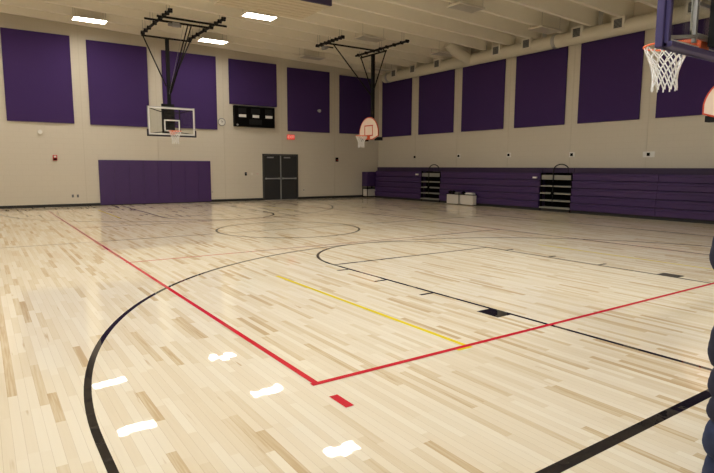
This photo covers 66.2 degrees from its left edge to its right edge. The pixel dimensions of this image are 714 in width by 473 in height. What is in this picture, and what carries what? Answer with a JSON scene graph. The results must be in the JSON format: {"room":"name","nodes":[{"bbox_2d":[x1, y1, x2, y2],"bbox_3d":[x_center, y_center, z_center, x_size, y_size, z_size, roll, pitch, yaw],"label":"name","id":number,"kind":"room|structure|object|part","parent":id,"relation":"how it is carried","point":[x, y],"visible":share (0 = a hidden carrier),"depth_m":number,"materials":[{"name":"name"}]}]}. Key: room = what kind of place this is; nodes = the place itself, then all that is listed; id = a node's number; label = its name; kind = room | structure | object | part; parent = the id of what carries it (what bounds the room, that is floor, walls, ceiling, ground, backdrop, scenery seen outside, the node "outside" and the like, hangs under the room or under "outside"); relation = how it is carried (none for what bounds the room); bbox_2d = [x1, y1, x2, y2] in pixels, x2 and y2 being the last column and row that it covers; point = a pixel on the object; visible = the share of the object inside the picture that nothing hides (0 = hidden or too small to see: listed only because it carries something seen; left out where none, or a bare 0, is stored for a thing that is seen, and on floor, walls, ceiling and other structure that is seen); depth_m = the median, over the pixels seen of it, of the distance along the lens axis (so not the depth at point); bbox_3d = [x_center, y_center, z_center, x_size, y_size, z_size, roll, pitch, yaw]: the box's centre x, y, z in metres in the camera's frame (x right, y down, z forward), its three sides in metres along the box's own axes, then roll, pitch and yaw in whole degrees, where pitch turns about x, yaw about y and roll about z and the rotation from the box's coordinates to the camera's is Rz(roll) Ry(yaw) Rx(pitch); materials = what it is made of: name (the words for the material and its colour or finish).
{"room":"sports hall","nodes":[
{"label":"sports hall","id":0,"kind":"room"},
{"bbox_2d":[0,12,378,205],"bbox_3d":[-8.313,-5.311,23.082,23.195,8.016,0.183,-5,9,-34],"label":"wall","id":1,"kind":"structure","parent":0,"point":[29,175],"depth_m":22.97,"materials":[{"name":"beige paint"}]},
{"bbox_2d":[0,27,73,123],"bbox_3d":[-11.862,-5.931,20.390,2.210,3.277,0.066,-5,9,-34],"label":"acoustic panel","id":2,"kind":"object","parent":1,"relation":"attached to","point":[37,74],"visible":1,"depth_m":20.33,"materials":[{"name":"purple fabric"}]},
{"bbox_2d":[52,155,57,160],"bbox_3d":[-11.565,-3.014,20.959,0.177,0.244,0.091,-5,9,-34],"label":"fire alarm","id":3,"kind":"object","parent":1,"relation":"attached to","point":[54,157],"visible":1,"depth_m":20.94,"materials":[{"name":"red plastic"}]},
{"bbox_2d":[76,25,86,199],"bbox_3d":[-10.744,-4.888,21.356,0.030,7.224,0.037,-5,9,-34],"label":"trim","id":4,"kind":"structure","parent":1,"relation":"attached to","point":[76,25],"depth_m":21.34,"materials":[{"name":"beige paint"}]},
{"bbox_2d":[86,40,148,126],"bbox_3d":[-9.557,-6.079,21.967,2.256,3.225,0.066,-5,9,-34],"label":"acoustic panel","id":5,"kind":"object","parent":1,"relation":"attached to","point":[117,73],"visible":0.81,"depth_m":21.90,"materials":[{"name":"purple fabric"}]},
{"bbox_2d":[98,160,210,204],"bbox_3d":[-8.440,-2.322,23.227,4.576,1.792,0.067,-5,9,-34],"label":"pad","id":6,"kind":"object","parent":1,"relation":"attached to","point":[120,181],"visible":1,"depth_m":23.07,"materials":[{"name":"purple fabric"}]},
{"bbox_2d":[153,38,158,159],"bbox_3d":[-8.395,-5.081,22.958,0.030,7.224,0.037,-5,9,-34],"label":"trim","id":7,"kind":"structure","parent":1,"relation":"attached to","point":[153,38],"depth_m":22.86,"materials":[{"name":"beige"}]},
{"bbox_2d":[0,195,361,208],"bbox_3d":[-8.335,-1.464,23.441,23.043,0.110,0.018,-5,9,-34],"label":"baseboard","id":8,"kind":"structure","parent":1,"relation":"attached to","point":[344,196],"depth_m":22.82,"materials":[{"name":"black rubber"}]},
{"bbox_2d":[161,50,217,129],"bbox_3d":[-7.189,-6.258,23.584,2.332,3.158,0.066,-5,9,-34],"label":"acoustic panel","id":9,"kind":"object","parent":1,"relation":"attached to","point":[194,87],"visible":0.81,"depth_m":23.63,"materials":[{"name":"purple fabric"}]},
{"bbox_2d":[218,118,225,125],"bbox_3d":[-6.050,-5.128,24.503,0.353,0.353,0.095,-5,9,-34],"label":"wall clock","id":10,"kind":"object","parent":1,"relation":"attached to","point":[221,121],"visible":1,"depth_m":24.49,"materials":[{"name":"grey plastic"}]},
{"bbox_2d":[222,57,225,198],"bbox_3d":[-5.995,-5.278,24.594,0.030,7.224,0.037,-5,9,-34],"label":"trim","id":11,"kind":"structure","parent":1,"relation":"attached to","point":[222,57],"depth_m":24.68,"materials":[{"name":"beige paint"}]},
{"bbox_2d":[228,58,276,106],"bbox_3d":[-4.771,-7.029,25.159,2.353,1.972,0.066,-5,9,-34],"label":"acoustic panel","id":12,"kind":"object","parent":1,"relation":"attached to","point":[253,83],"visible":1,"depth_m":25.10,"materials":[{"name":"purple fabric"}]},
{"bbox_2d":[233,105,274,127],"bbox_3d":[-4.744,-5.522,25.293,1.996,0.930,0.198,-5,9,-34],"label":"scoreboard","id":13,"kind":"object","parent":1,"relation":"attached to","point":[243,116],"visible":1,"depth_m":25.20,"materials":[{"name":"black plastic"}]},
{"bbox_2d":[262,154,297,199],"bbox_3d":[-3.674,-2.875,26.441,1.890,2.195,0.104,-5,9,-34],"label":"door","id":14,"kind":"structure","parent":1,"relation":"in","point":[279,171],"depth_m":26.43,"materials":[{"name":"grey metal"}]},
{"bbox_3d":[-3.687,-2.839,26.465,0.049,2.118,0.058,-5,9,-34],"label":"post","id":15,"kind":"part","parent":14,"relation":"part of","materials":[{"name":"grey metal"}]},
{"bbox_2d":[281,70,282,153],"bbox_3d":[-3.608,-5.473,26.222,0.030,7.224,0.037,-5,9,-34],"label":"trim","id":16,"kind":"structure","parent":1,"relation":"attached to","point":[281,70],"depth_m":26.07,"materials":[{"name":"beige paint"}]},
{"bbox_2d":[287,134,294,139],"bbox_3d":[-3.203,-4.818,26.519,0.396,0.244,0.087,-5,9,-34],"label":"exit sign","id":17,"kind":"object","parent":1,"relation":"attached to","point":[289,136],"visible":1,"depth_m":26.48,"materials":[{"name":"red plastic"}]},
{"bbox_2d":[287,67,329,132],"bbox_3d":[-2.365,-6.649,26.874,2.362,2.984,0.066,-5,9,-34],"label":"acoustic panel","id":18,"kind":"object","parent":1,"relation":"attached to","point":[308,91],"visible":1,"depth_m":26.82,"materials":[{"name":"purple fabric"}]},
{"bbox_2d":[334,67,334,195],"bbox_3d":[-1.146,-5.675,27.901,0.030,7.224,0.037,-5,9,-34],"label":"trim","id":19,"kind":"structure","parent":1,"relation":"attached to","point":[334,67],"depth_m":27.92,"materials":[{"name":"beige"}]},
{"bbox_2d":[339,75,370,133],"bbox_3d":[-0.002,-6.806,28.490,2.176,2.893,0.066,-5,9,-34],"label":"acoustic panel","id":20,"kind":"object","parent":1,"relation":"attached to","point":[354,99],"visible":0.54,"depth_m":28.31,"materials":[{"name":"purple fabric"}]},
{"bbox_2d":[0,0,706,74],"bbox_3d":[-1.115,-7.077,12.179,23.043,1.354,25.420,-5,9,-34],"label":"ceiling","id":21,"kind":"structure","parent":0,"point":[427,25],"depth_m":19.71,"materials":[{"name":"paint"}]},
{"bbox_2d":[71,13,107,24],"bbox_3d":[-9.449,-7.979,19.303,1.085,0.695,0.561,-5,9,-34],"label":"ceiling light","id":22,"kind":"object","parent":21,"relation":"hanging from","point":[74,17],"visible":0.83,"depth_m":19.25,"materials":[{"name":"beige plastic"}]},
{"bbox_2d":[141,6,226,143],"bbox_3d":[-6.373,-5.883,19.952,2.713,4.875,3.962,-5,9,-34],"label":"basketball hoop","id":23,"kind":"object","parent":21,"relation":"hanging from","point":[167,110],"visible":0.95,"depth_m":21.16,"materials":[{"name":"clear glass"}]},
{"bbox_3d":[-7.095,-7.525,19.240,0.134,0.122,3.962,-5,9,-34],"label":"rail","id":24,"kind":"part","parent":23,"relation":"part of","materials":[{"name":"black metal"}]},
{"bbox_3d":[-7.276,-4.518,21.466,1.747,1.021,0.058,-5,9,-34],"label":"support frame","id":25,"kind":"part","parent":23,"relation":"part of","materials":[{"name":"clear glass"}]},
{"bbox_3d":[-7.258,-4.507,21.442,1.829,1.097,0.046,-5,9,-34],"label":"board frame","id":26,"kind":"part","parent":23,"relation":"part of","materials":[{"name":"silver metal"}]},
{"bbox_3d":[-5.612,-7.646,20.251,0.134,0.122,3.962,-5,9,-34],"label":"rail","id":27,"kind":"part","parent":23,"relation":"part of","materials":[{"name":"black metal"}]},
{"bbox_2d":[197,34,228,44],"bbox_3d":[-5.756,-8.144,21.839,1.085,0.695,0.561,-5,9,-34],"label":"ceiling light","id":28,"kind":"object","parent":21,"relation":"hanging from","point":[202,39],"visible":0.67,"depth_m":21.79,"materials":[{"name":"beige plastic"}]},
{"bbox_2d":[241,10,277,20],"bbox_3d":[-3.254,-7.677,18.226,1.085,0.695,0.561,-5,9,-34],"label":"ceiling light","id":29,"kind":"object","parent":21,"relation":"hanging from","point":[251,14],"visible":0.88,"depth_m":18.19,"materials":[{"name":"beige plastic"}]},
{"bbox_2d":[213,0,331,18],"bbox_3d":[-2.483,-7.293,16.097,2.911,0.945,1.936,-5,9,-34],"label":"ceiling box","id":30,"kind":"object","parent":21,"relation":"hanging from","point":[297,9],"visible":1,"depth_m":16.27,"materials":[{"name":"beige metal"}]},
{"bbox_3d":[-1.179,-7.077,15.891,1.021,0.579,0.076,-5,9,-34],"label":"panel","id":31,"kind":"part","parent":30,"relation":"part of","materials":[{"name":"purple"}]},
{"bbox_2d":[298,54,325,60],"bbox_3d":[-2.013,-8.311,24.410,1.085,0.695,0.561,-5,9,-34],"label":"ceiling light","id":32,"kind":"object","parent":21,"relation":"hanging from","point":[304,56],"visible":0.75,"depth_m":24.34,"materials":[{"name":"beige"}]},
{"bbox_2d":[315,29,408,147],"bbox_3d":[-0.001,-5.991,21.927,2.621,4.730,3.597,-5,9,-34],"label":"basketball hoop","id":33,"kind":"object","parent":21,"relation":"hanging from","point":[369,129],"visible":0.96,"depth_m":22.95,"materials":[{"name":"beige"}]},
{"bbox_3d":[-1.068,-7.524,21.139,0.134,0.110,2.012,-5,9,-34],"label":"rail","id":34,"kind":"part","parent":33,"relation":"part of","materials":[{"name":"black metal"}]},
{"bbox_3d":[0.960,-7.672,22.376,0.134,0.110,3.597,-5,9,-34],"label":"rail","id":35,"kind":"part","parent":33,"relation":"part of","materials":[{"name":"black metal"}]},
{"bbox_2d":[354,35,385,42],"bbox_3d":[0.489,-7.845,20.796,1.085,0.695,0.561,-5,9,-34],"label":"ceiling light","id":36,"kind":"object","parent":21,"relation":"hanging from","point":[360,37],"visible":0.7,"depth_m":20.72,"materials":[{"name":"beige"}]},
{"bbox_2d":[368,64,392,71],"bbox_3d":[1.152,-8.453,26.583,1.085,0.695,0.561,-5,9,-34],"label":"ceiling light","id":37,"kind":"object","parent":21,"relation":"hanging from","point":[376,68],"visible":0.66,"depth_m":26.57,"materials":[{"name":"beige"}]},
{"bbox_2d":[430,49,451,56],"bbox_3d":[3.654,-7.986,22.970,1.085,0.695,0.561,-5,9,-34],"label":"ceiling light","id":38,"kind":"object","parent":21,"relation":"hanging from","point":[438,53],"visible":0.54,"depth_m":22.90,"materials":[{"name":"beige"}]},
{"bbox_2d":[447,1,484,12],"bbox_3d":[3.336,-7.314,16.685,1.085,0.695,0.561,-5,9,-34],"label":"ceiling light","id":39,"kind":"object","parent":21,"relation":"hanging from","point":[461,6],"visible":1,"depth_m":16.65,"materials":[{"name":"beige metal"}]},
{"bbox_2d":[528,12,561,33],"bbox_3d":[6.501,-7.455,18.858,1.085,0.695,0.561,-5,9,-34],"label":"ceiling light","id":40,"kind":"object","parent":21,"relation":"hanging from","point":[544,29],"visible":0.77,"depth_m":18.79,"materials":[{"name":"beige"}]},
{"bbox_2d":[382,0,710,82],"bbox_3d":[7.894,-7.108,17.929,1.590,1.067,24.323,-5,9,-34],"label":"air duct","id":41,"kind":"object","parent":21,"relation":"hanging from","point":[619,26],"visible":0.94,"depth_m":19.99,"materials":[{"name":"beige metal"}]},
{"bbox_2d":[391,68,397,77],"bbox_3d":[1.864,-8.133,27.285,0.122,0.411,0.439,-5,9,-34],"label":"register","id":42,"kind":"object","parent":41,"relation":"attached to","point":[394,73],"depth_m":27.17,"materials":[{"name":"beige metal"}]},
{"bbox_2d":[409,64,416,73],"bbox_3d":[2.684,-7.981,26.102,0.122,0.411,0.439,-5,9,-34],"label":"register","id":43,"kind":"object","parent":41,"relation":"attached to","point":[412,68],"depth_m":26.01,"materials":[{"name":"beige metal"}]},
{"bbox_2d":[433,59,441,68],"bbox_3d":[3.641,-7.802,24.719,0.122,0.411,0.439,-5,9,-34],"label":"register","id":44,"kind":"object","parent":41,"relation":"attached to","point":[437,63],"depth_m":24.63,"materials":[{"name":"beige metal"}]},
{"bbox_2d":[491,44,501,56],"bbox_3d":[5.591,-7.438,21.903,0.122,0.411,0.439,-5,9,-34],"label":"register","id":45,"kind":"object","parent":41,"relation":"attached to","point":[496,51],"depth_m":21.82,"materials":[{"name":"beige metal"}]},
{"bbox_2d":[521,37,532,49],"bbox_3d":[6.428,-7.282,20.694,0.122,0.411,0.439,-5,9,-34],"label":"register","id":46,"kind":"object","parent":41,"relation":"attached to","point":[526,44],"depth_m":20.62,"materials":[{"name":"beige metal"}]},
{"bbox_2d":[571,25,583,39],"bbox_3d":[7.636,-7.057,18.950,0.122,0.411,0.439,-5,9,-34],"label":"register","id":47,"kind":"object","parent":41,"relation":"attached to","point":[577,33],"depth_m":18.87,"materials":[{"name":"beige metal"}]},
{"bbox_2d":[611,15,626,30],"bbox_3d":[8.485,-6.898,17.724,0.122,0.411,0.439,-5,9,-34],"label":"register","id":48,"kind":"object","parent":41,"relation":"attached to","point":[618,23],"depth_m":17.64,"materials":[{"name":"beige metal"}]},
{"bbox_2d":[685,0,703,15],"bbox_3d":[9.776,-6.658,15.860,0.122,0.411,0.439,-5,9,-34],"label":"register","id":49,"kind":"object","parent":41,"relation":"attached to","point":[688,6],"depth_m":15.90,"materials":[{"name":"beige metal"}]},
{"bbox_2d":[643,0,713,91],"bbox_3d":[2.821,-4.189,6.852,2.438,4.872,3.962,-5,9,-34],"label":"basketball hoop","id":50,"kind":"object","parent":21,"relation":"hanging from","point":[698,46],"visible":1,"depth_m":5.64,"materials":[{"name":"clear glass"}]},
{"bbox_3d":[3.723,-2.485,5.734,1.747,1.021,0.058,-5,9,-34],"label":"support frame","id":51,"kind":"part","parent":50,"relation":"part of","materials":[{"name":"silver metal"}]},
{"bbox_2d":[702,86,713,122],"bbox_3d":[7.919,-4.483,10.493,2.621,4.791,3.475,-5,9,-34],"label":"basketball hoop","id":52,"kind":"object","parent":21,"relation":"hanging from","point":[708,105],"visible":1,"depth_m":12.43,"materials":[{"name":"beige"}]},
{"bbox_2d":[0,197,713,472],"bbox_3d":[-1.145,-0.025,13.070,23.348,0.094,25.725,-5,9,-34],"label":"floor","id":53,"kind":"structure","parent":0,"point":[350,334],"depth_m":5.07,"materials":[{"name":"brown wood"}]},
{"bbox_2d":[362,172,375,197],"bbox_3d":[0.674,-2.764,29.093,0.686,1.347,0.457,-5,9,-34],"label":"equipment cart","id":54,"kind":"object","parent":53,"relation":"on","point":[368,178],"visible":0.84,"depth_m":28.90,"materials":[{"name":"purple plastic"}]},
{"bbox_3d":[0.672,-2.414,29.138,0.625,0.579,0.457,-5,9,-34],"label":"frame","id":55,"kind":"part","parent":54,"relation":"part of","materials":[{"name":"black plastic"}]},
{"bbox_2d":[375,167,425,200],"bbox_3d":[2.263,-2.680,27.502,0.780,1.591,3.597,-5,9,-34],"label":"bleachers","id":56,"kind":"object","parent":53,"relation":"on","point":[403,183],"visible":0.92,"depth_m":27.13,"materials":[{"name":"purple plastic"}]},
{"bbox_3d":[2.334,-3.384,27.460,0.604,0.183,3.597,-5,9,-34],"label":"rail","id":57,"kind":"part","parent":56,"relation":"part of","materials":[{"name":"purple plastic"}]},
{"bbox_2d":[420,164,441,202],"bbox_3d":[3.659,-2.490,25.483,0.762,1.731,1.295,-5,9,-34],"label":"steps","id":58,"kind":"structure","parent":53,"relation":"on","point":[433,174],"depth_m":25.46,"materials":[{"name":"black metal"}]},
{"bbox_3d":[3.727,-3.124,25.448,0.604,0.183,1.295,-5,9,-34],"label":"rail","id":59,"kind":"part","parent":58,"relation":"part of","materials":[{"name":"purple plastic"}]},
{"bbox_3d":[3.537,-2.605,25.172,0.589,1.427,0.055,6,10,41],"label":"handrail","id":60,"kind":"part","parent":58,"relation":"part of","materials":[{"name":"black metal"}]},
{"bbox_2d":[446,193,460,204],"bbox_3d":[4.223,-1.637,23.802,0.259,0.466,0.722,-5,9,-34],"label":"storage bin","id":61,"kind":"object","parent":53,"relation":"on","point":[452,198],"visible":0.83,"depth_m":23.68,"materials":[{"name":"beige plastic"}]},
{"bbox_2d":[460,194,475,205],"bbox_3d":[4.693,-1.550,23.123,0.259,0.466,0.768,-5,9,-34],"label":"storage bin","id":62,"kind":"object","parent":53,"relation":"on","point":[465,199],"visible":0.97,"depth_m":22.98,"materials":[{"name":"beige plastic"}]},
{"bbox_2d":[439,167,545,209],"bbox_3d":[5.550,-2.067,22.755,0.780,1.591,5.364,-5,9,-34],"label":"bleachers","id":63,"kind":"object","parent":53,"relation":"on","point":[516,188],"visible":0.93,"depth_m":22.03,"materials":[{"name":"purple plastic"}]},
{"bbox_3d":[5.621,-2.771,22.713,0.604,0.183,5.364,-5,9,-34],"label":"rail","id":64,"kind":"part","parent":63,"relation":"part of","materials":[{"name":"purple plastic"}]},
{"bbox_2d":[539,164,574,212],"bbox_3d":[7.451,-1.782,20.007,0.762,1.731,1.311,-5,9,-34],"label":"steps","id":65,"kind":"structure","parent":53,"relation":"on","point":[558,186],"depth_m":19.95,"materials":[{"name":"black metal"}]},
{"bbox_3d":[7.519,-2.417,19.972,0.604,0.183,1.311,-5,9,-34],"label":"rail","id":66,"kind":"part","parent":65,"relation":"part of","materials":[{"name":"purple plastic"}]},
{"bbox_3d":[7.329,-1.897,19.696,0.589,1.427,0.055,6,10,41],"label":"handrail","id":67,"kind":"part","parent":65,"relation":"part of","materials":[{"name":"black metal"}]},
{"bbox_2d":[570,168,713,223],"bbox_3d":[9.963,-1.244,16.382,0.780,1.591,7.544,-5,9,-34],"label":"bleachers","id":68,"kind":"object","parent":53,"relation":"on","point":[667,194],"visible":0.99,"depth_m":17.12,"materials":[{"name":"purple plastic"}]},
{"bbox_3d":[10.034,-1.948,16.340,0.604,0.183,7.544,-5,9,-34],"label":"rail","id":69,"kind":"part","parent":68,"relation":"part of","materials":[{"name":"purple plastic"}]},
{"bbox_2d":[702,455,713,472],"bbox_3d":[2.382,1.160,2.652,1.222,0.201,0.946,-5,9,-34],"label":"mat","id":70,"kind":"object","parent":53,"relation":"on","point":[708,467],"visible":0.79,"depth_m":2.64,"materials":[{"name":"blue plastic"}]},
{"bbox_2d":[702,419,713,458],"bbox_3d":[2.360,0.977,2.613,1.222,0.171,0.946,-5,9,-34],"label":"mat","id":71,"kind":"object","parent":70,"relation":"on","point":[708,434],"visible":0.98,"depth_m":2.60,"materials":[{"name":"blue plastic"}]},
{"bbox_2d":[706,397,713,421],"bbox_3d":[2.373,0.834,2.604,1.222,0.116,0.946,-5,9,-34],"label":"mat","id":72,"kind":"object","parent":71,"relation":"on","point":[710,406],"visible":0.98,"depth_m":2.60,"materials":[{"name":"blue plastic"}]},
{"bbox_2d":[707,367,713,397],"bbox_3d":[2.366,0.702,2.582,1.222,0.152,0.946,-5,9,-34],"label":"mat","id":73,"kind":"object","parent":72,"relation":"on","point":[710,384],"visible":1,"depth_m":2.58,"materials":[{"name":"blue plastic"}]},
{"bbox_2d":[707,326,713,365],"bbox_3d":[2.341,0.516,2.541,1.222,0.226,0.946,-5,9,-34],"label":"mat","id":74,"kind":"object","parent":73,"relation":"on","point":[710,349],"visible":1,"depth_m":2.54,"materials":[{"name":"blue plastic"}]},
{"bbox_3d":[2.372,0.284,2.532,1.222,0.238,0.946,-5,9,-34],"label":"mat","id":75,"kind":"object","parent":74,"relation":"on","visible":0},
{"bbox_2d":[709,237,713,268],"bbox_3d":[2.289,0.073,2.447,1.222,0.201,0.946,-5,9,-34],"label":"mat","id":76,"kind":"object","parent":75,"relation":"on","point":[711,255],"visible":1,"depth_m":2.46,"materials":[{"name":"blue plastic"}]},
{"bbox_2d":[378,0,713,171],"bbox_3d":[8.393,-4.749,19.176,0.183,8.016,25.603,-5,9,-34],"label":"wall","id":77,"kind":"structure","parent":0,"point":[681,141],"depth_m":19.98,"materials":[{"name":"beige paint"}]},
{"bbox_2d":[382,78,411,136],"bbox_3d":[2.028,-6.619,28.061,0.066,2.926,2.377,-5,9,-34],"label":"acoustic panel","id":78,"kind":"object","parent":77,"relation":"attached to","point":[396,95],"visible":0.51,"depth_m":27.98,"materials":[{"name":"purple fabric"}]},
{"bbox_2d":[415,77,416,151],"bbox_3d":[2.908,-5.542,26.982,0.037,7.224,0.030,-5,9,-34],"label":"trim","id":79,"kind":"structure","parent":77,"relation":"attached to","point":[416,77],"depth_m":27.01,"materials":[{"name":"beige"}]},
{"bbox_2d":[418,69,454,134],"bbox_3d":[3.697,-6.308,25.650,0.066,2.926,2.393,-5,9,-34],"label":"acoustic panel","id":80,"kind":"object","parent":77,"relation":"attached to","point":[436,90],"visible":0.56,"depth_m":25.56,"materials":[{"name":"purple fabric"}]},
{"bbox_2d":[456,68,458,162],"bbox_3d":[4.530,-5.240,24.640,0.037,7.224,0.030,-5,9,-34],"label":"trim","id":81,"kind":"structure","parent":77,"relation":"attached to","point":[458,68],"depth_m":24.60,"materials":[{"name":"beige"}]},
{"bbox_2d":[461,59,505,131],"bbox_3d":[5.341,-6.001,23.276,0.066,2.926,2.377,-5,9,-34],"label":"acoustic panel","id":82,"kind":"object","parent":77,"relation":"attached to","point":[483,85],"visible":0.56,"depth_m":23.18,"materials":[{"name":"purple fabric"}]},
{"bbox_2d":[507,64,510,160],"bbox_3d":[6.187,-4.931,22.248,0.037,7.224,0.030,-5,9,-34],"label":"trim","id":83,"kind":"structure","parent":77,"relation":"attached to","point":[510,64],"depth_m":22.18,"materials":[{"name":"beige"}]},
{"bbox_2d":[514,46,567,127],"bbox_3d":[6.985,-5.695,20.903,0.066,2.926,2.301,-5,9,-34],"label":"acoustic panel","id":84,"kind":"object","parent":77,"relation":"attached to","point":[541,77],"visible":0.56,"depth_m":20.81,"materials":[{"name":"purple fabric"}]},
{"bbox_2d":[569,152,574,156],"bbox_3d":[7.836,-2.989,19.987,0.061,0.183,0.220,-5,9,-34],"label":"wall jack","id":85,"kind":"object","parent":77,"relation":"attached to","point":[571,154],"visible":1,"depth_m":19.96,"materials":[{"name":"white paint"}]},
{"bbox_2d":[569,23,576,167],"bbox_3d":[7.826,-4.625,19.880,0.037,7.224,0.030,-5,9,-34],"label":"trim","id":86,"kind":"structure","parent":77,"relation":"attached to","point":[576,23],"depth_m":19.84,"materials":[{"name":"beige"}]},
{"bbox_2d":[577,31,644,123],"bbox_3d":[8.581,-5.397,18.598,0.066,2.926,2.240,-5,9,-34],"label":"acoustic panel","id":87,"kind":"object","parent":77,"relation":"attached to","point":[610,82],"visible":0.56,"depth_m":18.51,"materials":[{"name":"purple fabric"}]},
{"bbox_2d":[643,151,654,156],"bbox_3d":[9.423,-2.656,17.699,0.061,0.183,0.381,-5,9,-34],"label":"wall jack","id":88,"kind":"object","parent":77,"relation":"attached to","point":[651,153],"visible":1,"depth_m":17.66,"materials":[{"name":"white paint"}]},
{"bbox_2d":[645,9,656,167],"bbox_3d":[9.413,-4.329,17.588,0.037,7.224,0.030,-5,9,-34],"label":"trim","id":89,"kind":"structure","parent":77,"relation":"attached to","point":[655,9],"depth_m":17.59,"materials":[{"name":"beige"}]},
{"bbox_2d":[655,17,713,117],"bbox_3d":[10.198,-5.095,16.262,0.066,2.926,2.408,-5,9,-34],"label":"acoustic panel","id":90,"kind":"object","parent":77,"relation":"attached to","point":[695,76],"visible":0.49,"depth_m":16.55,"materials":[{"name":"purple fabric"}]}
]}

